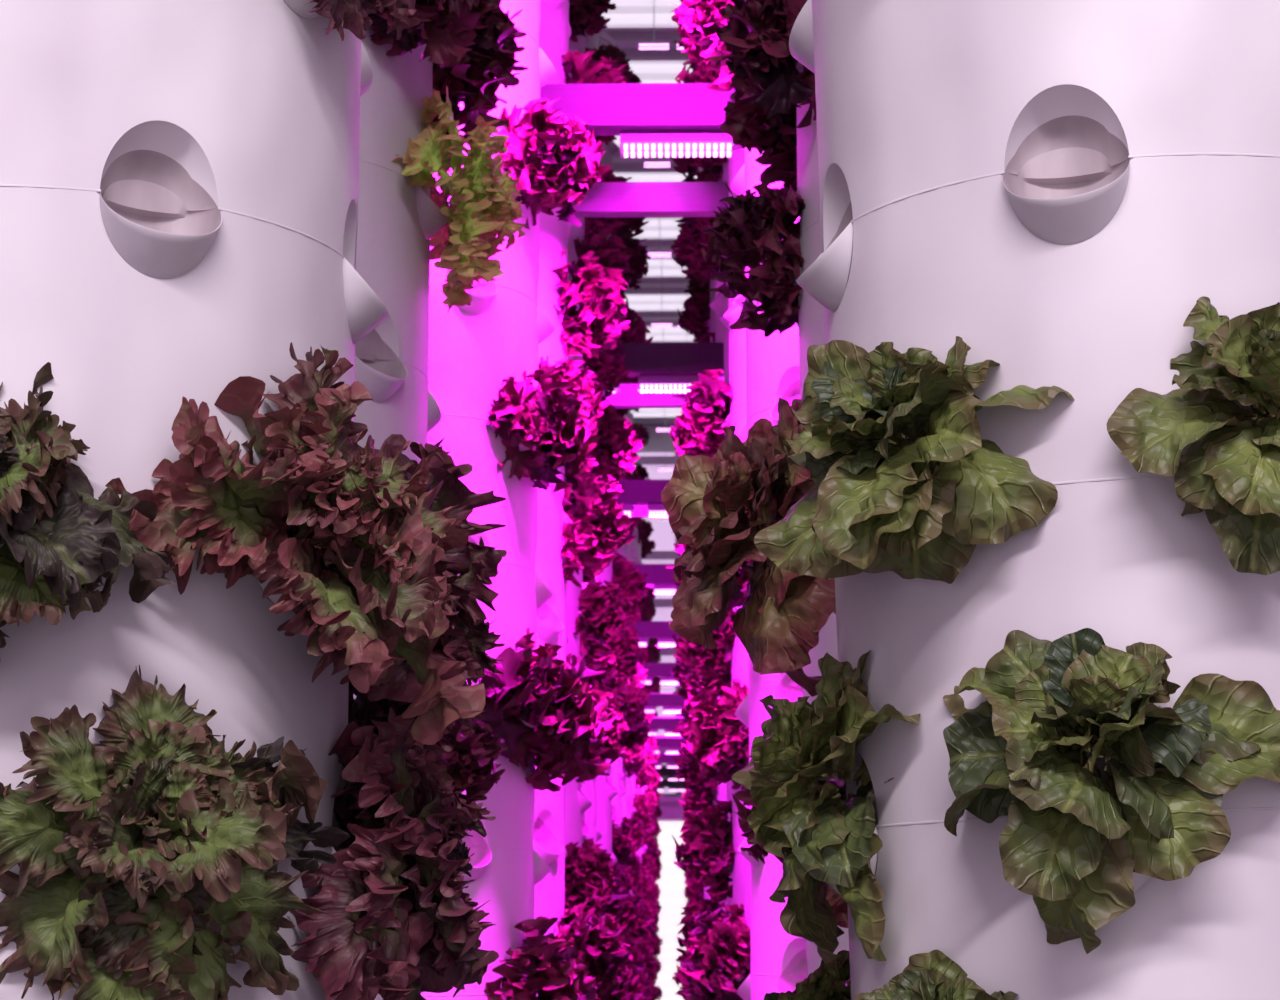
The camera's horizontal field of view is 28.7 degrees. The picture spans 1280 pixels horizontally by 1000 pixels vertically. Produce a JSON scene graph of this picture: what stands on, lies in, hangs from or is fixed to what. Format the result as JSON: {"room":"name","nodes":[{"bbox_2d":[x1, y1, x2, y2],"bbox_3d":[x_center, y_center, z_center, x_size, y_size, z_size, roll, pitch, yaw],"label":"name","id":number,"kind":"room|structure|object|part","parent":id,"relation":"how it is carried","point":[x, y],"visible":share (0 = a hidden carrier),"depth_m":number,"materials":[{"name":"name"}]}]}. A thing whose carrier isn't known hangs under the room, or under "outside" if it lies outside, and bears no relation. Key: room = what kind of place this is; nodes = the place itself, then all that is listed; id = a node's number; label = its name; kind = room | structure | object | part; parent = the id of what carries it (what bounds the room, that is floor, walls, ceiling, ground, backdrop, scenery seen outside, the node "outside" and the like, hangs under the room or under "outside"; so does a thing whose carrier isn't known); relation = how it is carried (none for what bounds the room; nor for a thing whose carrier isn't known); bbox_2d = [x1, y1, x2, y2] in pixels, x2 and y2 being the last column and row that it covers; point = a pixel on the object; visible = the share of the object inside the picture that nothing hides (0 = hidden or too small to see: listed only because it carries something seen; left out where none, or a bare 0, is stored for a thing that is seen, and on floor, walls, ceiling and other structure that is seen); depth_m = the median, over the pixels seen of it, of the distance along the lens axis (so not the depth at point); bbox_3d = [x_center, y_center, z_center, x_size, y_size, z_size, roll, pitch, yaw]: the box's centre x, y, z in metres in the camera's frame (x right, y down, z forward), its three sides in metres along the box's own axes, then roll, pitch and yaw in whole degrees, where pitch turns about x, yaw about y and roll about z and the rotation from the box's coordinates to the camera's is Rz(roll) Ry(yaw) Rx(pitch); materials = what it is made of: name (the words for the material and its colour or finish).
{"room":"indoor vertical farm","nodes":[
{"label":"indoor vertical farm","id":0,"kind":"room"},
{"bbox_2d":[603,27,702,424],"bbox_3d":[0.146,-2.671,10.203,6.400,0.050,24.240,0,-10,1],"label":"ceiling","id":1,"kind":"structure","parent":0,"point":[627,40],"depth_m":14.53,"materials":[{"name":"metal"}]},
{"bbox_2d":[601,0,696,416],"bbox_3d":[0.144,-2.691,10.084,6.400,0.050,23.520,0,-10,1],"label":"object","id":2,"kind":"structure","parent":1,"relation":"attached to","point":[627,13],"depth_m":14.76,"materials":[{"name":"white"}]},
{"bbox_2d":[648,181,671,256],"bbox_3d":[0.201,-1.653,14.711,0.310,0.464,0.034,0,-10,1],"label":"light","id":3,"kind":"object","parent":2,"relation":"hanging from","point":[659,253],"visible":0.47,"depth_m":14.67,"materials":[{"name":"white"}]},
{"bbox_2d":[638,0,684,49],"bbox_3d":[0.147,-2.240,11.215,0.310,0.464,0.034,0,-10,1],"label":"light","id":4,"kind":"object","parent":1,"relation":"hanging from","point":[653,45],"depth_m":11.17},
{"bbox_2d":[656,408,670,431],"bbox_3d":[0.282,-0.772,19.955,0.310,0.464,0.034,0,-10,1],"label":"light","id":5,"kind":"object","parent":1,"relation":"hanging from","point":[658,429],"depth_m":19.91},
{"bbox_2d":[651,259,687,327],"bbox_3d":[0.228,-1.359,16.459,0.310,0.464,0.034,0,-10,1],"label":"light","id":6,"kind":"object","parent":1,"relation":"hanging from","point":[653,325],"depth_m":16.42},
{"bbox_2d":[644,82,700,167],"bbox_3d":[0.174,-1.947,12.963,0.310,0.464,0.034,0,-10,1],"label":"light","id":7,"kind":"object","parent":1,"relation":"hanging from","point":[647,164],"visible":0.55,"depth_m":12.92,"materials":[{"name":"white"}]},
{"bbox_2d":[638,425,684,977],"bbox_3d":[0.329,2.084,21.601,6.400,5.550,0.100,0,-10,1],"label":"wall","id":8,"kind":"structure","parent":0,"point":[658,441],"depth_m":21.98,"materials":[{"name":"paint"}]},
{"bbox_2d":[633,450,683,801],"bbox_3d":[0.327,1.058,21.681,2.900,3.100,0.039,0,-10,1],"label":"mullions","id":9,"kind":"object","parent":8,"relation":"attached to","point":[643,460],"visible":0.04,"depth_m":21.76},
{"bbox_2d":[636,452,685,793],"bbox_3d":[0.328,1.063,21.709,2.800,3.000,0.015,0,-10,1],"label":"pane","id":10,"kind":"object","parent":8,"relation":"attached to","point":[664,539],"visible":0.07,"depth_m":21.81,"materials":[{"name":"white"}]},
{"bbox_2d":[654,808,687,999],"bbox_3d":[0.327,3.722,21.239,1.800,2.200,0.070,0,-10,1],"label":"door","id":11,"kind":"structure","parent":8,"relation":"in","point":[672,897],"depth_m":21.28,"materials":[{"name":"white"}]},
{"bbox_3d":[0.327,3.722,21.239,1.800,2.200,0.070,0,-10,1],"label":"frame","id":12,"kind":"part","parent":11,"relation":"part of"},
{"bbox_2d":[658,467,673,470],"bbox_3d":[0.309,-0.478,21.703,0.310,0.464,0.034,0,-10,1],"label":"light","id":13,"kind":"object","parent":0,"point":[659,468],"depth_m":21.66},
{"bbox_3d":[0.145,2.865,9.201,6.400,0.100,24.100,0,-10,1],"label":"floor","id":14,"kind":"structure","parent":0,"visible":0},
{"bbox_2d":[0,0,388,999],"bbox_3d":[-0.324,-0.187,1.408,0.399,3.336,0.399,-2,-10,12],"label":"tower","id":15,"kind":"object","parent":14,"relation":"on","point":[179,179],"visible":0.51,"depth_m":1.26,"materials":[{"name":"plastic"}]},
{"bbox_2d":[0,362,175,647],"bbox_3d":[-0.317,0.010,1.194,0.176,0.161,0.187,-7,-12,37],"label":"leaf lettuce","id":16,"kind":"object","parent":15,"relation":"in","point":[59,541],"visible":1,"depth_m":1.17,"materials":[{"name":"plant"}]},
{"bbox_2d":[0,665,349,999],"bbox_3d":[-0.235,0.179,1.207,0.173,0.199,0.174,0,-10,2],"label":"leaf lettuce","id":17,"kind":"object","parent":15,"relation":"in","point":[159,918],"visible":0.98,"depth_m":1.17,"materials":[{"name":"plant"}]},
{"bbox_2d":[105,342,484,744],"bbox_3d":[-0.176,0.025,1.295,0.192,0.204,0.211,1,-10,-4],"label":"leaf lettuce","id":18,"kind":"object","parent":15,"relation":"in","point":[372,520],"visible":0.99,"depth_m":1.25,"materials":[{"name":"plant"}]},
{"bbox_2d":[304,0,420,40],"bbox_3d":[-0.170,-0.305,1.339,0.103,0.130,0.121,-9,-13,42],"label":"leaf lettuce","id":19,"kind":"object","parent":15,"relation":"in","point":[353,14],"visible":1,"depth_m":1.33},
{"bbox_2d":[289,707,498,999],"bbox_3d":[-0.141,0.212,1.346,0.147,0.194,0.198,5,-11,-25],"label":"leaf lettuce","id":20,"kind":"object","parent":15,"relation":"in","point":[398,924],"visible":0.94,"depth_m":1.29,"materials":[{"name":"plant"}]},
{"bbox_2d":[348,434,506,769],"bbox_3d":[-0.151,0.073,1.472,0.145,0.221,0.217,1,-10,-4],"label":"leaf lettuce","id":21,"kind":"object","parent":15,"relation":"in","point":[467,638],"visible":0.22,"depth_m":1.45,"materials":[{"name":"plant"}]},
{"bbox_2d":[353,0,527,999],"bbox_3d":[-0.320,-0.193,2.167,0.454,3.598,0.428,2,-10,-11],"label":"tower","id":22,"kind":"object","parent":14,"relation":"on","point":[411,116],"visible":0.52,"depth_m":2.11,"materials":[{"name":"plastic"}]},
{"bbox_2d":[420,0,617,999],"bbox_3d":[-0.276,-0.034,2.930,0.400,3.538,0.441,5,-11,-28],"label":"tower","id":23,"kind":"object","parent":14,"relation":"on","point":[484,375],"visible":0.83,"depth_m":2.83,"materials":[{"name":"plastic"}]},
{"bbox_2d":[533,0,638,999],"bbox_3d":[-0.240,0.159,3.704,0.469,3.414,0.399,-2,-10,12],"label":"tower","id":24,"kind":"object","parent":14,"relation":"on","point":[578,530],"visible":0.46,"depth_m":3.69,"materials":[{"name":"plastic"}]},
{"bbox_2d":[565,0,642,999],"bbox_3d":[-0.231,0.315,4.482,0.472,3.364,0.399,0,-10,-3],"label":"tower","id":25,"kind":"object","parent":14,"relation":"on","point":[589,872],"visible":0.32,"depth_m":4.48,"materials":[{"name":"plastic"}]},
{"bbox_2d":[582,24,642,999],"bbox_3d":[-0.225,0.460,5.251,0.470,3.333,0.411,0,-10,1],"label":"tower","id":26,"kind":"object","parent":14,"relation":"on","point":[590,830],"visible":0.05,"depth_m":5.26,"materials":[{"name":"plastic"}]},
{"bbox_2d":[612,518,636,952],"bbox_3d":[-0.237,0.821,7.574,0.453,3.392,0.399,-1,-10,5],"label":"tower","id":27,"kind":"object","parent":14,"relation":"on","point":[625,882],"visible":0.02,"depth_m":7.59,"materials":[{"name":"plastic"}]},
{"bbox_2d":[597,31,652,999],"bbox_3d":[-0.196,0.525,6.023,0.460,3.460,0.409,0,-10,1],"label":"tower","id":28,"kind":"object","parent":14,"relation":"on","point":[625,647],"visible":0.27,"depth_m":6.07,"materials":[{"name":"plastic"}]},
{"bbox_2d":[612,232,639,899],"bbox_3d":[-0.231,0.719,6.785,0.457,3.332,0.400,-5,-11,26],"label":"tower","id":29,"kind":"object","parent":14,"relation":"on","point":[624,848],"visible":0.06,"depth_m":6.70,"materials":[{"name":"plastic"}]},
{"bbox_2d":[612,410,643,884],"bbox_3d":[-0.212,0.912,8.363,0.446,3.473,0.399,3,-10,-18],"label":"tower","id":30,"kind":"object","parent":14,"relation":"on","point":[617,776],"visible":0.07,"depth_m":8.29,"materials":[{"name":"plastic"}]},
{"bbox_2d":[619,423,645,894],"bbox_3d":[-0.202,1.048,9.128,0.462,3.459,0.410,0,-10,1],"label":"tower","id":31,"kind":"object","parent":14,"relation":"on","point":[637,830],"visible":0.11,"depth_m":9.13,"materials":[{"name":"plastic"}]},
{"bbox_2d":[622,414,647,975],"bbox_3d":[-0.192,1.178,9.899,0.470,3.458,0.418,0,-10,1],"label":"tower","id":32,"kind":"object","parent":14,"relation":"on","point":[636,754],"visible":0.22,"depth_m":9.85,"materials":[{"name":"plastic"}]},
{"bbox_2d":[626,411,650,999],"bbox_3d":[-0.176,1.307,10.673,0.442,3.460,0.400,-1,-10,3],"label":"tower","id":33,"kind":"object","parent":14,"relation":"on","point":[641,471],"visible":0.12,"depth_m":10.78,"materials":[{"name":"plastic"}]},
{"bbox_2d":[632,531,655,994],"bbox_3d":[-0.163,1.501,11.432,0.453,3.328,0.400,-2,-10,9],"label":"tower","id":34,"kind":"object","parent":14,"relation":"on","point":[642,806],"visible":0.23,"depth_m":11.39,"materials":[{"name":"plastic"}]},
{"bbox_2d":[635,518,654,965],"bbox_3d":[-0.152,1.565,12.220,0.455,3.465,0.408,0,-10,1],"label":"tower","id":35,"kind":"object","parent":14,"relation":"on","point":[645,530],"visible":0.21,"depth_m":12.29,"materials":[{"name":"plastic"}]},
{"bbox_2d":[638,540,657,999],"bbox_3d":[-0.134,1.723,12.980,0.454,3.405,0.399,-3,-10,19],"label":"tower","id":36,"kind":"object","parent":14,"relation":"on","point":[650,967],"visible":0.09,"depth_m":13.04,"materials":[{"name":"plastic"}]},
{"bbox_2d":[641,538,655,938],"bbox_3d":[-0.135,1.838,13.775,0.447,3.441,0.400,4,-10,-24],"label":"tower","id":37,"kind":"object","parent":14,"relation":"on","point":[648,546],"visible":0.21,"depth_m":13.79,"materials":[{"name":"plastic"}]},
{"bbox_2d":[642,563,658,999],"bbox_3d":[-0.116,2.009,14.532,0.452,3.354,0.399,0,-10,-3],"label":"tower","id":38,"kind":"object","parent":14,"relation":"on","point":[649,936],"visible":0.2,"depth_m":14.54,"materials":[{"name":"plastic"}]},
{"bbox_2d":[644,606,659,977],"bbox_3d":[-0.102,2.100,15.313,0.448,3.434,0.400,1,-10,-6],"label":"tower","id":39,"kind":"object","parent":14,"relation":"on","point":[650,845],"visible":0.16,"depth_m":15.28,"materials":[{"name":"plastic"}]},
{"bbox_2d":[646,643,660,985],"bbox_3d":[-0.092,2.236,16.073,0.459,3.416,0.399,-3,-10,19],"label":"tower","id":40,"kind":"object","parent":14,"relation":"on","point":[652,976],"visible":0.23,"depth_m":16.13,"materials":[{"name":"plastic"}]},
{"bbox_2d":[647,638,660,990],"bbox_3d":[-0.082,2.407,16.843,0.449,3.335,0.400,-2,-10,14],"label":"tower","id":41,"kind":"object","parent":14,"relation":"on","point":[658,656],"visible":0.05,"depth_m":16.88,"materials":[{"name":"plastic"}]},
{"bbox_2d":[649,638,661,997],"bbox_3d":[-0.071,2.474,17.625,0.453,3.463,0.400,-3,-10,18],"label":"tower","id":42,"kind":"object","parent":14,"relation":"on","point":[657,874],"visible":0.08,"depth_m":17.59,"materials":[{"name":"plastic"}]},
{"bbox_2d":[651,660,662,999],"bbox_3d":[-0.056,2.769,19.167,0.453,3.392,0.400,-2,-10,14],"label":"tower","id":43,"kind":"object","parent":14,"relation":"on","point":[658,863],"visible":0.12,"depth_m":19.05,"materials":[{"name":"plastic"}]},
{"bbox_2d":[651,638,662,998],"bbox_3d":[-0.060,2.604,18.399,0.453,3.463,0.400,-2,-10,14],"label":"tower","id":44,"kind":"object","parent":14,"relation":"on","point":[659,812],"visible":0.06,"depth_m":18.40,"materials":[{"name":"plastic"}]},
{"bbox_2d":[684,692,693,948],"bbox_3d":[0.427,1.494,11.420,0.446,3.338,0.400,3,-10,-19],"label":"tower","id":45,"kind":"object","parent":14,"relation":"on","point":[688,870],"visible":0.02,"depth_m":11.47,"materials":[{"name":"plastic"}]},
{"bbox_2d":[671,170,716,999],"bbox_3d":[0.307,0.585,6.016,0.468,3.340,0.407,0,-10,1],"label":"tower","id":46,"kind":"object","parent":14,"relation":"on","point":[698,318],"visible":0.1,"depth_m":6.15,"materials":[{"name":"plastic"}]},
{"bbox_2d":[678,229,711,885],"bbox_3d":[0.346,0.651,6.790,0.472,3.466,0.400,3,-10,-15],"label":"tower","id":47,"kind":"object","parent":14,"relation":"on","point":[690,803],"visible":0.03,"depth_m":6.78,"materials":[{"name":"plastic"}]},
{"bbox_2d":[630,505,659,517],"bbox_3d":[0.068,0.023,7.227,1.200,0.050,0.035,0,-10,1],"label":"rail","id":48,"kind":"object","parent":47,"relation":"attached to","point":[640,511],"visible":0.02,"depth_m":7.21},
{"bbox_2d":[684,811,708,903],"bbox_3d":[0.410,1.323,10.660,0.451,3.425,0.399,0,-10,-3],"label":"tower","id":49,"kind":"object","parent":14,"relation":"on","point":[696,891],"visible":0.09,"depth_m":10.63,"materials":[{"name":"plastic"}]},
{"bbox_2d":[671,73,726,911],"bbox_3d":[0.294,0.457,5.246,0.466,3.339,0.400,-1,-10,6],"label":"tower","id":50,"kind":"object","parent":14,"relation":"on","point":[712,172],"visible":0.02,"depth_m":5.33,"materials":[{"name":"plastic"}]},
{"bbox_2d":[691,869,709,886],"bbox_3d":[0.371,0.786,7.560,0.452,3.456,0.399,4,-11,-25],"label":"tower","id":51,"kind":"object","parent":14,"relation":"on","point":[701,883],"visible":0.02,"depth_m":7.55,"materials":[{"name":"plastic"}]},
{"bbox_2d":[669,156,732,960],"bbox_3d":[0.287,0.279,4.475,0.461,3.433,0.399,1,-10,-3],"label":"tower","id":52,"kind":"object","parent":14,"relation":"on","point":[691,238],"visible":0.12,"depth_m":4.55,"materials":[{"name":"plastic"}]},
{"bbox_2d":[704,887,710,898],"bbox_3d":[0.413,1.197,9.883,0.443,3.416,0.399,2,-10,-10],"label":"tower","id":53,"kind":"object","parent":14,"relation":"on","point":[706,895],"visible":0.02,"depth_m":9.83,"materials":[{"name":"plastic"}]},
{"bbox_2d":[669,0,750,999],"bbox_3d":[0.268,0.163,3.703,0.474,3.406,0.412,0,-10,1],"label":"tower","id":54,"kind":"object","parent":14,"relation":"on","point":[719,957],"visible":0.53,"depth_m":3.63,"materials":[{"name":"plastic"}]},
{"bbox_2d":[666,0,807,999],"bbox_3d":[0.257,0.037,2.929,0.454,3.398,0.386,0,-10,1],"label":"tower","id":55,"kind":"object","parent":14,"relation":"on","point":[778,957],"visible":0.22,"depth_m":2.86,"materials":[{"name":"plastic"}]},
{"bbox_2d":[701,0,848,975],"bbox_3d":[0.271,-0.172,2.167,0.465,3.558,0.407,-2,-10,12],"label":"tower","id":56,"kind":"object","parent":14,"relation":"on","point":[771,110],"visible":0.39,"depth_m":2.14,"materials":[{"name":"plastic"}]},
{"bbox_2d":[789,0,1279,999],"bbox_3d":[0.279,-0.192,1.405,0.460,3.353,0.399,-2,-10,12],"label":"tower","id":57,"kind":"object","parent":14,"relation":"on","point":[1053,188],"visible":0.71,"depth_m":1.23,"materials":[{"name":"plastic"}]},
{"bbox_2d":[661,397,835,696],"bbox_3d":[0.075,0.023,1.442,0.121,0.184,0.164,1,-10,-7],"label":"lettuce","id":58,"kind":"object","parent":57,"relation":"in","point":[716,506],"visible":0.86,"depth_m":1.41,"materials":[{"name":"red plant"}]},
{"bbox_2d":[764,950,850,999],"bbox_3d":[0.119,0.302,1.377,0.131,0.132,0.130,3,-10,-19],"label":"lettuce","id":59,"kind":"object","parent":57,"relation":"in","point":[831,980],"visible":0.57,"depth_m":1.37,"materials":[{"name":"green plant"}]},
{"bbox_2d":[732,650,919,963],"bbox_3d":[0.114,0.160,1.309,0.133,0.163,0.147,9,-13,-43],"label":"lettuce","id":60,"kind":"object","parent":57,"relation":"in","point":[795,774],"visible":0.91,"depth_m":1.28,"materials":[{"name":"green plant"}]},
{"bbox_2d":[826,885,847,927],"bbox_3d":[0.164,0.205,1.469,0.103,0.134,0.114,-6,-12,34],"label":"lettuce","id":61,"kind":"object","parent":57,"relation":"in","point":[840,907],"visible":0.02,"depth_m":1.46,"materials":[{"name":"red plant"}]},
{"bbox_2d":[754,336,1073,583],"bbox_3d":[0.140,-0.022,1.260,0.169,0.135,0.147,-8,-12,40],"label":"lettuce","id":62,"kind":"object","parent":57,"relation":"in","point":[920,506],"visible":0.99,"depth_m":1.22,"materials":[{"name":"green plant"}]},
{"bbox_2d":[854,950,1017,999],"bbox_3d":[0.140,0.272,1.207,0.137,0.107,0.127,-6,-11,30],"label":"lettuce","id":63,"kind":"object","parent":57,"relation":"in","point":[933,975],"visible":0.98,"depth_m":1.21,"materials":[{"name":"green plant"}]},
{"bbox_2d":[943,628,1279,953],"bbox_3d":[0.229,0.134,1.181,0.172,0.157,0.130,0,-10,2],"label":"lettuce","id":64,"kind":"object","parent":57,"relation":"in","point":[1074,842],"visible":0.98,"depth_m":1.15,"materials":[{"name":"green plant"}]},
{"bbox_2d":[1107,296,1279,574],"bbox_3d":[0.300,-0.032,1.203,0.124,0.145,0.128,-6,-11,30],"label":"lettuce","id":65,"kind":"object","parent":57,"relation":"in","point":[1230,471],"visible":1,"depth_m":1.17,"materials":[{"name":"green plant"}]},
{"bbox_3d":[0.481,1.990,14.525,0.451,3.389,0.400,0,-10,1],"label":"tower","id":66,"kind":"object","parent":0,"visible":0},
{"bbox_2d":[653,717,682,717],"bbox_3d":[0.187,1.323,14.959,1.200,0.050,0.035,0,-10,1],"label":"rail","id":67,"kind":"object","parent":66,"relation":"attached to","point":[653,717],"visible":0.12,"depth_m":14.94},
{"bbox_3d":[0.505,2.257,16.069,0.454,3.374,0.401,0,-10,1],"label":"tower","id":68,"kind":"object","parent":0,"visible":0},
{"bbox_2d":[654,736,682,737],"bbox_3d":[0.211,1.582,16.505,1.200,0.050,0.035,0,-10,1],"label":"rail","id":69,"kind":"object","parent":68,"relation":"attached to","point":[654,736],"visible":0.12,"depth_m":16.49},
{"bbox_3d":[-0.489,1.953,11.088,0.040,2.324,19.900,0,-10,1],"label":"support rail","id":70,"kind":"object","parent":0,"visible":0},
{"bbox_2d":[540,83,734,135],"bbox_3d":[0.010,-0.540,3.455,1.200,0.060,0.045,0,-10,1],"label":"beam","id":71,"kind":"structure","parent":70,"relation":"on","point":[609,109],"depth_m":3.43,"materials":[{"name":"metal"}]},
{"bbox_2d":[620,131,734,157],"bbox_3d":[0.051,-0.492,3.457,0.158,0.033,0.036,0,-10,1],"label":"bar","id":72,"kind":"object","parent":71,"relation":"attached to","point":[633,144],"visible":0.98,"depth_m":3.45,"materials":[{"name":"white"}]},
{"bbox_2d":[616,480,669,504],"bbox_3d":[0.058,-0.020,6.548,1.200,0.060,0.045,0,-10,1],"label":"channel","id":73,"kind":"object","parent":70,"relation":"on","point":[636,492],"visible":0.17,"depth_m":6.53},
{"bbox_2d":[619,504,633,516],"bbox_3d":[-0.045,0.028,6.552,0.057,0.033,0.036,0,-10,1],"label":"bar","id":74,"kind":"object","parent":73,"relation":"attached to","point":[628,509],"visible":0.44,"depth_m":6.54,"materials":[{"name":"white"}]},
{"bbox_2d":[648,504,667,516],"bbox_3d":[0.099,0.028,6.550,0.158,0.033,0.036,0,-10,1],"label":"bar","id":75,"kind":"object","parent":73,"relation":"attached to","point":[654,510],"visible":0.38,"depth_m":6.54,"materials":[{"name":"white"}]},
{"bbox_2d":[606,383,686,407],"bbox_3d":[0.044,-0.237,5.681,1.200,0.050,0.035,0,-10,1],"label":"rail","id":76,"kind":"object","parent":70,"relation":"on","point":[628,396],"visible":0.17,"depth_m":5.66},
{"bbox_2d":[571,182,728,217],"bbox_3d":[0.021,-0.497,4.134,1.200,0.050,0.035,0,-10,1],"label":"beam","id":77,"kind":"structure","parent":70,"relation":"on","point":[605,199],"depth_m":4.12,"materials":[{"name":"metal"}]},
{"bbox_2d":[631,564,674,583],"bbox_3d":[0.082,0.240,8.094,1.200,0.060,0.045,0,-10,1],"label":"channel","id":78,"kind":"object","parent":70,"relation":"on","point":[657,573],"visible":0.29,"depth_m":8.07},
{"bbox_2d":[654,584,678,593],"bbox_3d":[0.123,0.288,8.096,0.158,0.033,0.036,0,-10,1],"label":"bar","id":79,"kind":"object","parent":78,"relation":"attached to","point":[658,588],"visible":0.42,"depth_m":8.09,"materials":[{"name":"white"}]},
{"bbox_2d":[633,621,679,637],"bbox_3d":[0.106,0.500,9.641,1.200,0.060,0.045,0,-10,1],"label":"channel","id":80,"kind":"object","parent":70,"relation":"on","point":[646,629],"visible":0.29,"depth_m":9.62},
{"bbox_2d":[638,638,647,645],"bbox_3d":[0.002,0.548,9.645,0.057,0.033,0.036,0,-10,1],"label":"bar","id":81,"kind":"object","parent":80,"relation":"attached to","point":[643,641],"visible":0.64,"depth_m":9.63,"materials":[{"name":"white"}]},
{"bbox_2d":[658,638,678,645],"bbox_3d":[0.147,0.548,9.643,0.158,0.033,0.036,0,-10,1],"label":"bar","id":82,"kind":"object","parent":80,"relation":"attached to","point":[661,641],"visible":0.4,"depth_m":9.63,"materials":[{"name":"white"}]},
{"bbox_2d":[643,663,677,676],"bbox_3d":[0.129,0.760,11.187,1.200,0.060,0.045,0,-10,1],"label":"channel","id":83,"kind":"object","parent":70,"relation":"on","point":[654,669],"visible":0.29,"depth_m":11.16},
{"bbox_2d":[641,677,651,683],"bbox_3d":[0.026,0.808,11.191,0.057,0.033,0.036,0,-10,1],"label":"bar","id":84,"kind":"object","parent":83,"relation":"attached to","point":[648,680],"visible":0.58,"depth_m":11.18,"materials":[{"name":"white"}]},
{"bbox_2d":[660,677,678,683],"bbox_3d":[0.171,0.808,11.189,0.158,0.033,0.036,0,-10,1],"label":"bar","id":85,"kind":"object","parent":83,"relation":"attached to","point":[663,680],"visible":0.45,"depth_m":11.18,"materials":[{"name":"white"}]},
{"bbox_2d":[646,694,686,705],"bbox_3d":[0.153,1.020,12.733,1.200,0.060,0.045,0,-10,1],"label":"channel","id":86,"kind":"object","parent":70,"relation":"on","point":[655,699],"visible":0.29,"depth_m":12.71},
{"bbox_2d":[644,706,654,712],"bbox_3d":[0.050,1.068,12.738,0.057,0.033,0.036,0,-10,1],"label":"bar","id":87,"kind":"object","parent":86,"relation":"attached to","point":[648,709],"visible":0.97,"depth_m":12.73,"materials":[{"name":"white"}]},
{"bbox_2d":[663,706,682,712],"bbox_3d":[0.194,1.068,12.735,0.158,0.033,0.036,0,-10,1],"label":"bar","id":88,"kind":"object","parent":86,"relation":"attached to","point":[666,709],"visible":0.63,"depth_m":12.73,"materials":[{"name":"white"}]},
{"bbox_2d":[648,718,684,729],"bbox_3d":[0.177,1.279,14.280,1.200,0.060,0.045,0,-10,1],"label":"channel","id":89,"kind":"object","parent":70,"relation":"on","point":[656,723],"visible":0.29,"depth_m":14.26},
{"bbox_2d":[648,729,657,734],"bbox_3d":[0.074,1.328,14.284,0.057,0.033,0.036,0,-10,1],"label":"bar","id":90,"kind":"object","parent":89,"relation":"attached to","point":[652,731],"visible":0.85,"depth_m":14.27,"materials":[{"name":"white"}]},
{"bbox_2d":[664,729,678,734],"bbox_3d":[0.218,1.327,14.282,0.158,0.033,0.036,0,-10,1],"label":"bar","id":91,"kind":"object","parent":89,"relation":"attached to","point":[666,731],"visible":0.42,"depth_m":14.27,"materials":[{"name":"white"}]},
{"bbox_2d":[652,754,680,762],"bbox_3d":[0.225,1.799,17.372,1.200,0.060,0.045,0,-10,1],"label":"channel","id":92,"kind":"object","parent":70,"relation":"on","point":[662,758],"visible":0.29,"depth_m":17.35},
{"bbox_2d":[653,763,661,767],"bbox_3d":[0.121,1.848,17.376,0.057,0.033,0.036,0,-10,1],"label":"bar","id":93,"kind":"object","parent":92,"relation":"attached to","point":[658,765],"visible":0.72,"depth_m":17.36,"materials":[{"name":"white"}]},
{"bbox_2d":[667,763,678,767],"bbox_3d":[0.266,1.847,17.374,0.158,0.033,0.036,0,-10,1],"label":"bar","id":94,"kind":"object","parent":92,"relation":"attached to","point":[669,765],"visible":0.55,"depth_m":17.36,"materials":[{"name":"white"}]},
{"bbox_2d":[657,768,679,775],"bbox_3d":[0.248,2.059,18.919,1.200,0.060,0.045,0,-10,1],"label":"channel","id":95,"kind":"object","parent":70,"relation":"on","point":[662,771],"visible":0.26,"depth_m":18.90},
{"bbox_2d":[668,776,683,780],"bbox_3d":[0.290,2.107,18.921,0.158,0.033,0.036,0,-10,1],"label":"bar","id":96,"kind":"object","parent":95,"relation":"attached to","point":[671,778],"visible":0.62,"depth_m":18.91,"materials":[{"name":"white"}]},
{"bbox_2d":[656,738,684,747],"bbox_3d":[0.201,1.539,15.826,1.200,0.060,0.045,0,-10,1],"label":"channel","id":97,"kind":"object","parent":70,"relation":"on","point":[661,742],"visible":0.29,"depth_m":15.80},
{"bbox_2d":[666,748,680,752],"bbox_3d":[0.242,1.587,15.828,0.158,0.033,0.036,0,-10,1],"label":"bar","id":98,"kind":"object","parent":97,"relation":"attached to","point":[668,750],"visible":0.48,"depth_m":15.82,"materials":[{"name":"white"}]},
{"bbox_2d":[618,343,723,376],"bbox_3d":[0.034,-0.280,5.002,1.200,0.060,0.045,0,-10,1],"label":"channel","id":99,"kind":"object","parent":70,"relation":"on","point":[645,358],"visible":0.29,"depth_m":4.98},
{"bbox_2d":[638,375,699,392],"bbox_3d":[0.075,-0.232,5.004,0.158,0.033,0.036,0,-10,1],"label":"bar","id":100,"kind":"object","parent":99,"relation":"attached to","point":[646,383],"visible":0.61,"depth_m":4.99,"materials":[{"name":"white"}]},
{"bbox_2d":[660,779,683,786],"bbox_3d":[0.272,2.319,20.465,1.200,0.060,0.045,0,-10,1],"label":"channel","id":101,"kind":"object","parent":70,"relation":"on","point":[665,782],"visible":0.19,"depth_m":20.44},
{"bbox_2d":[669,787,684,790],"bbox_3d":[0.314,2.367,20.467,0.158,0.033,0.036,0,-10,1],"label":"bar","id":102,"kind":"object","parent":101,"relation":"attached to","point":[670,788],"visible":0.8,"depth_m":20.46,"materials":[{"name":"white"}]}
]}

